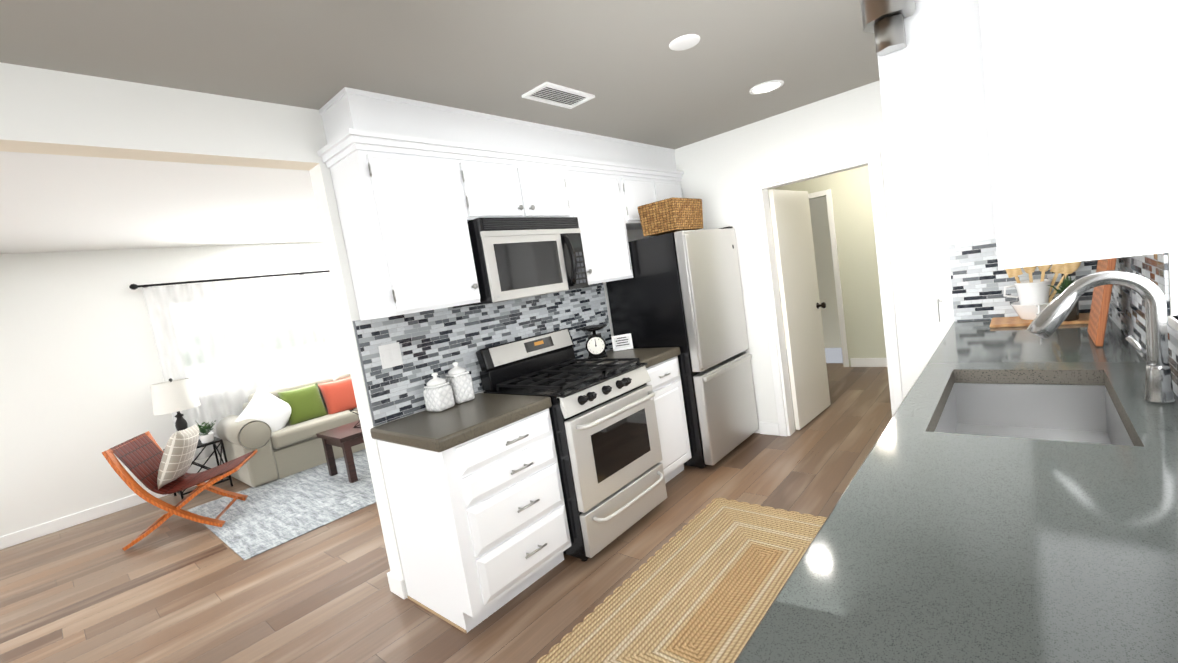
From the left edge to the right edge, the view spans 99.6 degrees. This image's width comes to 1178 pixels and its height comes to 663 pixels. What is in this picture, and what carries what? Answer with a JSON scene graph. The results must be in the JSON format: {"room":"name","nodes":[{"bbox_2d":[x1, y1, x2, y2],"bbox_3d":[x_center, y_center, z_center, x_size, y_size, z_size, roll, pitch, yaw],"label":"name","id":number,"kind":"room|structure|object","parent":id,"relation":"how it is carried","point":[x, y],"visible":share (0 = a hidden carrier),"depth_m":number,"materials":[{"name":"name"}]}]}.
{"room":"kitchen","nodes":[
{"label":"kitchen","id":0,"kind":"room"},
{"bbox_2d":[0,242,333,536],"bbox_3d":[-4.354,0.408,4.995,0.120,2.450,6.310,-4,8,41],"label":"wall","id":1,"kind":"structure","parent":0,"point":[80,370],"depth_m":4.57,"materials":[{"name":"white paint"}]},
{"bbox_2d":[129,270,329,289],"bbox_3d":[-3.444,-0.689,5.925,0.114,0.058,3.052,-4,8,41],"label":"curtain rod","id":2,"kind":"object","parent":1,"relation":"attached to","point":[133,286],"visible":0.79,"depth_m":5.30,"materials":[{"name":"black metal"}]},
{"bbox_2d":[142,272,349,460],"bbox_3d":[-3.289,0.205,6.027,0.044,1.800,2.910,-4,8,41],"label":"sheer curtain","id":3,"kind":"object","parent":2,"relation":"hanging from","point":[236,339],"visible":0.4,"depth_m":5.44,"materials":[{"name":"white fabric"}]},
{"bbox_2d":[171,286,332,402],"bbox_3d":[-3.442,0.022,6.030,0.150,1.110,2.500,-4,8,41],"label":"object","id":4,"kind":"structure","parent":1,"relation":"in","point":[286,378],"depth_m":5.88,"materials":[{"name":"white"}]},
{"bbox_2d":[0,0,879,253],"bbox_3d":[-1.192,-1.193,3.442,7.220,0.050,9.050,-4,8,41],"label":"ceiling","id":5,"kind":"structure","parent":0,"point":[632,71],"depth_m":2.25,"materials":[{"name":"white paint"}]},
{"bbox_2d":[522,82,594,108],"bbox_3d":[-0.156,-1.240,2.623,0.184,0.013,0.370,-4,8,41],"label":"ceiling vent","id":6,"kind":"object","parent":5,"relation":"in","point":[556,95],"visible":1,"depth_m":2.61,"materials":[{"name":"white plastic"}]},
{"bbox_2d":[669,34,699,50],"bbox_3d":[0.429,-1.292,2.229,0.140,0.009,0.140,-4,8,41],"label":"smoke detector","id":7,"kind":"object","parent":5,"relation":"attached to","point":[683,42],"visible":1,"depth_m":2.21,"materials":[{"name":"white plastic"}]},
{"bbox_2d":[749,80,783,94],"bbox_3d":[1.067,-1.467,2.992,0.200,0.007,0.200,-4,8,41],"label":"recessed light","id":8,"kind":"object","parent":5,"relation":"in","point":[764,87],"visible":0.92,"depth_m":2.98,"materials":[{"name":"white"}]},
{"bbox_2d":[0,363,891,662],"bbox_3d":[-0.815,1.266,3.688,7.220,0.050,9.050,-4,8,41],"label":"floor","id":9,"kind":"structure","parent":0,"point":[176,589],"depth_m":2.93,"materials":[{"name":"brown wood"}]},
{"bbox_2d":[163,437,232,498],"bbox_3d":[-3.845,1.341,4.897,0.400,0.480,0.400,-4,8,41],"label":"side table","id":10,"kind":"object","parent":9,"relation":"on","point":[200,445],"visible":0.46,"depth_m":4.89,"materials":[{"name":"black metal"}]},
{"bbox_2d":[150,378,200,430],"bbox_3d":[-3.961,0.780,4.800,0.356,0.676,0.356,-4,8,41],"label":"table lamp","id":11,"kind":"object","parent":10,"relation":"on","point":[171,395],"visible":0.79,"depth_m":4.67,"materials":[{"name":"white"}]},
{"bbox_2d":[195,420,215,443],"bbox_3d":[-3.778,0.972,4.844,0.239,0.234,0.247,-4,8,41],"label":"potted plant","id":12,"kind":"object","parent":10,"relation":"on","point":[206,437],"visible":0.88,"depth_m":4.83,"materials":[{"name":"green plant"}]},
{"bbox_2d":[188,449,375,559],"bbox_3d":[-2.067,1.317,4.814,1.750,0.006,2.615,-4,8,41],"label":"area rug","id":13,"kind":"object","parent":9,"relation":"on","point":[266,517],"visible":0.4,"depth_m":4.12,"materials":[{"name":"grey carpet"}]},
{"bbox_2d":[102,423,257,550],"bbox_3d":[-3.253,1.166,4.069,0.903,0.794,0.986,-4,8,41],"label":"folding chair","id":14,"kind":"object","parent":13,"relation":"on","point":[148,462],"visible":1,"depth_m":3.90,"materials":[{"name":"brown wood"}]},
{"bbox_2d":[316,420,363,482],"bbox_3d":[-1.983,1.066,5.003,0.550,0.426,1.160,-4,8,41],"label":"coffee table","id":15,"kind":"object","parent":13,"relation":"on","point":[346,437],"visible":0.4,"depth_m":4.55,"materials":[{"name":"brown wood"}]},
{"bbox_2d":[349,408,360,427],"bbox_3d":[-2.156,0.813,4.758,0.207,0.176,0.207,-4,8,41],"label":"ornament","id":16,"kind":"object","parent":15,"relation":"on","point":[355,426],"visible":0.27,"depth_m":4.72,"materials":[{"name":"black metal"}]},
{"bbox_2d":[216,371,365,487],"bbox_3d":[-2.844,0.880,5.749,0.872,0.902,2.244,-4,8,41],"label":"sofa","id":17,"kind":"object","parent":9,"relation":"on","point":[279,428],"visible":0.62,"depth_m":5.08,"materials":[{"name":"fabric"}]},
{"bbox_2d":[377,408,570,632],"bbox_3d":[-0.548,0.880,2.540,0.646,0.853,0.640,-4,8,41],"label":"base cabinet","id":18,"kind":"object","parent":9,"relation":"on","point":[481,527],"visible":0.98,"depth_m":2.30,"materials":[{"name":"white wood"}]},
{"bbox_2d":[370,393,551,451],"bbox_3d":[-0.632,0.431,2.492,0.612,0.058,0.671,-4,8,41],"label":"countertop","id":19,"kind":"structure","parent":18,"relation":"on","point":[479,414],"depth_m":2.35,"materials":[{"name":"stone"}]},
{"bbox_2d":[423,372,454,411],"bbox_3d":[-0.794,0.313,2.612,0.127,0.200,0.127,-4,8,41],"label":"canister","id":20,"kind":"object","parent":19,"relation":"on","point":[438,394],"visible":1,"depth_m":2.57,"materials":[{"name":"ceramic"}]},
{"bbox_2d":[445,362,474,403],"bbox_3d":[-0.715,0.276,2.733,0.123,0.225,0.123,-4,8,41],"label":"canister","id":21,"kind":"object","parent":19,"relation":"on","point":[458,379],"visible":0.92,"depth_m":2.69,"materials":[{"name":"ceramic"}]},
{"bbox_2d":[476,328,666,561],"bbox_3d":[-0.058,0.598,3.001,0.764,1.170,0.754,-4,8,41],"label":"range","id":22,"kind":"object","parent":9,"relation":"on","point":[603,417],"visible":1,"depth_m":2.79,"materials":[{"name":"silver metal"}]},
{"bbox_2d":[646,356,691,483],"bbox_3d":[0.324,0.646,3.543,0.642,0.853,0.512,-4,8,41],"label":"base cabinet","id":23,"kind":"object","parent":9,"relation":"on","point":[665,381],"visible":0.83,"depth_m":3.38,"materials":[{"name":"white wood"}]},
{"bbox_2d":[577,347,680,367],"bbox_3d":[0.250,0.194,3.505,0.612,0.058,0.520,-4,8,41],"label":"countertop","id":24,"kind":"structure","parent":23,"relation":"on","point":[650,357],"depth_m":3.42,"materials":[{"name":"stone"}]},
{"bbox_2d":[579,324,607,358],"bbox_3d":[0.047,0.076,3.554,0.207,0.226,0.207,-4,8,41],"label":"kitchen scale","id":25,"kind":"object","parent":24,"relation":"on","point":[595,345],"visible":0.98,"depth_m":3.50,"materials":[{"name":"black metal"}]},
{"bbox_2d":[611,333,632,350],"bbox_3d":[0.250,0.084,3.739,0.133,0.120,0.124,-4,8,41],"label":"framed sign","id":26,"kind":"object","parent":24,"relation":"on","point":[622,342],"visible":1,"depth_m":3.73,"materials":[{"name":"white paper"}]},
{"bbox_2d":[537,498,826,662],"bbox_3d":[0.628,1.163,2.191,0.978,0.009,1.658,-4,8,41],"label":"kitchen rug","id":27,"kind":"object","parent":9,"relation":"on","point":[706,584],"visible":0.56,"depth_m":2.24,"materials":[{"name":"beige wicker"}]},
{"bbox_2d":[606,226,758,467],"bbox_3d":[0.760,0.097,3.959,0.740,1.720,0.827,-4,8,41],"label":"refrigerator","id":28,"kind":"object","parent":9,"relation":"on","point":[682,290],"visible":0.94,"depth_m":3.59,"materials":[{"name":"silver metal"}]},
{"bbox_2d":[638,197,702,235],"bbox_3d":[0.602,-0.829,3.619,0.300,0.216,0.415,-4,8,41],"label":"wicker basket","id":29,"kind":"object","parent":28,"relation":"on","point":[668,215],"visible":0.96,"depth_m":3.49,"materials":[{"name":"brown wicker"}]},
{"bbox_3d":[1.440,0.664,1.619,0.646,0.858,2.986,-4,8,41],"label":"base cabinet","id":30,"kind":"object","parent":9,"relation":"on","visible":0},
{"bbox_2d":[734,316,1177,662],"bbox_3d":[1.370,0.214,1.556,0.624,0.053,3.014,-4,8,41],"label":"countertop","id":31,"kind":"structure","parent":30,"relation":"on","point":[928,544],"depth_m":0.86,"materials":[{"name":"stone"}]},
{"bbox_2d":[934,383,1133,445],"bbox_3d":[1.337,0.339,1.522,0.449,0.172,0.784,-4,8,41],"label":"sink basin","id":32,"kind":"object","parent":31,"relation":"in","point":[1078,413],"visible":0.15,"depth_m":1.76,"materials":[{"name":"silver metal"}]},
{"bbox_2d":[990,313,1089,327],"bbox_3d":[2.278,-0.056,2.515,0.385,0.016,0.250,-4,8,41],"label":"board","id":33,"kind":"object","parent":31,"relation":"on","point":[1016,321],"visible":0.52,"depth_m":2.50,"materials":[{"name":"brown wood"}]},
{"bbox_2d":[1011,299,1052,319],"bbox_3d":[2.261,-0.105,2.526,0.186,0.083,0.235,-4,8,41],"label":"bowl","id":34,"kind":"object","parent":33,"relation":"on","point":[1029,312],"visible":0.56,"depth_m":2.51,"materials":[{"name":"white ceramic"}]},
{"bbox_2d":[1003,261,1080,304],"bbox_3d":[2.282,-0.237,2.510,0.298,0.316,0.151,-4,8,41],"label":"pitcher","id":35,"kind":"object","parent":33,"relation":"on","point":[1032,291],"visible":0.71,"depth_m":2.49,"materials":[{"name":"white ceramic"}]},
{"bbox_2d":[1048,275,1079,320],"bbox_3d":[2.278,-0.161,2.373,0.138,0.217,0.118,-4,8,41],"label":"potted plant","id":36,"kind":"object","parent":33,"relation":"on","point":[1073,315],"visible":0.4,"depth_m":2.35,"materials":[{"name":"green plant"}]},
{"bbox_2d":[1027,270,1174,403],"bbox_3d":[1.430,0.009,1.409,0.283,0.362,0.152,-4,8,41],"label":"faucet","id":37,"kind":"object","parent":31,"relation":"on","point":[1049,319],"visible":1,"depth_m":1.31,"materials":[{"name":"grey metal"}]},
{"bbox_2d":[1087,258,1116,346],"bbox_3d":[2.051,-0.224,1.981,0.093,0.517,0.320,-4,8,41],"label":"cutting board","id":38,"kind":"object","parent":31,"relation":"on","point":[1099,310],"visible":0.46,"depth_m":1.91,"materials":[{"name":"orange wood"}]},
{"bbox_2d":[309,109,652,597],"bbox_3d":[-0.225,-0.083,3.566,0.134,2.450,2.920,-4,8,41],"label":"wall","id":39,"kind":"structure","parent":0,"point":[332,236],"depth_m":2.46,"materials":[{"name":"white paint"}]},
{"bbox_2d":[0,62,319,170],"bbox_3d":[-2.432,-0.618,1.115,0.134,0.250,3.390,-4,8,41],"label":"header","id":40,"kind":"object","parent":39,"relation":"attached to","point":[47,111],"visible":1,"depth_m":1.88,"materials":[{"name":"white paint"}]},
{"bbox_2d":[352,283,612,425],"bbox_3d":[-0.480,0.042,3.160,0.008,0.530,1.936,-4,8,41],"label":"tile backsplash","id":41,"kind":"structure","parent":39,"relation":"attached to","point":[440,341],"depth_m":2.82,"materials":[{"name":"tile"}]},
{"bbox_2d":[378,342,402,368],"bbox_3d":[-1.012,0.122,2.543,0.009,0.120,0.112,-4,8,41],"label":"switch plate","id":42,"kind":"object","parent":41,"relation":"attached to","point":[390,355],"visible":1,"depth_m":2.54,"materials":[{"name":"white plastic"}]},
{"bbox_2d":[317,87,683,320],"bbox_3d":[-0.190,-0.793,3.286,0.356,1.010,2.800,-4,8,41],"label":"upper cabinet","id":43,"kind":"object","parent":39,"relation":"attached to","point":[417,185],"visible":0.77,"depth_m":2.50,"materials":[{"name":"white wood"}]},
{"bbox_2d":[453,217,588,307],"bbox_3d":[-0.398,-0.424,2.944,0.440,0.438,0.756,-4,8,41],"label":"over-the-range microwave","id":44,"kind":"object","parent":43,"relation":"attached to","point":[517,257],"visible":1,"depth_m":2.75,"materials":[{"name":"silver metal"}]},
{"bbox_2d":[674,80,941,434],"bbox_3d":[1.806,-0.400,3.608,2.876,2.450,0.120,-4,8,41],"label":"wall","id":45,"kind":"structure","parent":0,"point":[722,171],"depth_m":3.62,"materials":[{"name":"white paint"}]},
{"bbox_2d":[768,189,830,429],"bbox_3d":[1.822,-0.215,4.219,0.175,1.939,0.740,-4,8,41],"label":"hall door","id":46,"kind":"structure","parent":45,"relation":"in","point":[796,269],"depth_m":4.16,"materials":[{"name":"white paint"}]},
{"bbox_2d":[934,247,944,338],"bbox_3d":[2.118,-0.389,3.025,0.056,2.210,0.321,-4,8,41],"label":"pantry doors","id":47,"kind":"structure","parent":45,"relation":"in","point":[940,311],"depth_m":2.91,"materials":[{"name":"white wood"}]},
{"bbox_2d":[768,166,885,366],"bbox_3d":[2.647,-0.701,5.337,3.240,2.450,3.640,-4,8,41],"label":"wall","id":48,"kind":"structure","parent":0,"point":[856,247],"depth_m":5.72,"materials":[{"name":"beige paint"}]},
{"bbox_2d":[0,358,886,598],"bbox_3d":[-0.946,1.197,3.786,6.500,0.105,8.650,-4,8,41],"label":"baseboard","id":49,"kind":"structure","parent":48,"relation":"attached to","point":[396,585],"depth_m":4.42,"materials":[{"name":"white wood"}]},
{"bbox_2d":[750,148,902,436],"bbox_3d":[2.137,-0.394,4.883,1.886,2.088,2.480,-4,8,41],"label":"door frame","id":50,"kind":"structure","parent":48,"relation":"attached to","point":[871,159],"depth_m":3.81,"materials":[{"name":"white wood"}]},
{"bbox_2d":[938,245,953,334],"bbox_3d":[2.381,-0.406,2.784,0.681,2.450,0.354,-4,8,41],"label":"wall","id":51,"kind":"structure","parent":0,"point":[945,278],"depth_m":2.87,"materials":[{"name":"white paint"}]},
{"bbox_2d":[1168,252,1177,318],"bbox_3d":[0.794,0.081,0.352,0.120,2.450,6.190,-4,8,41],"label":"wall","id":52,"kind":"structure","parent":0,"point":[1173,272],"depth_m":1.37,"materials":[{"name":"white paint"}]},
{"bbox_2d":[860,0,1177,269],"bbox_3d":[0.394,-0.590,0.311,0.354,1.000,5.823,-4,8,41],"label":"upper cabinet","id":53,"kind":"object","parent":52,"relation":"attached to","point":[1026,133],"visible":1,"depth_m":0.08,"materials":[{"name":"white wood"}]},
{"bbox_2d":[948,239,1177,395],"bbox_3d":[1.339,-0.089,1.538,0.620,0.554,2.979,-4,8,41],"label":"tile backsplash","id":54,"kind":"structure","parent":52,"relation":"attached to","point":[980,281],"depth_m":2.64,"materials":[{"name":"tile"}]},
{"bbox_2d":[1168,316,1177,330],"bbox_3d":[1.279,-0.411,0.940,0.126,0.965,1.000,-4,8,41],"label":"kitchen window","id":55,"kind":"structure","parent":52,"relation":"in","point":[1173,321],"depth_m":1.35,"materials":[{"name":"white"}]},
{"label":"outside","id":56,"kind":"structure","parent":0,"visible":0},
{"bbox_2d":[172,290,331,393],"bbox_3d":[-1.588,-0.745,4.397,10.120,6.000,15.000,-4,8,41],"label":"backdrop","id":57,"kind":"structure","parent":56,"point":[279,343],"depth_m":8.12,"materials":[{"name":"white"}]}
]}

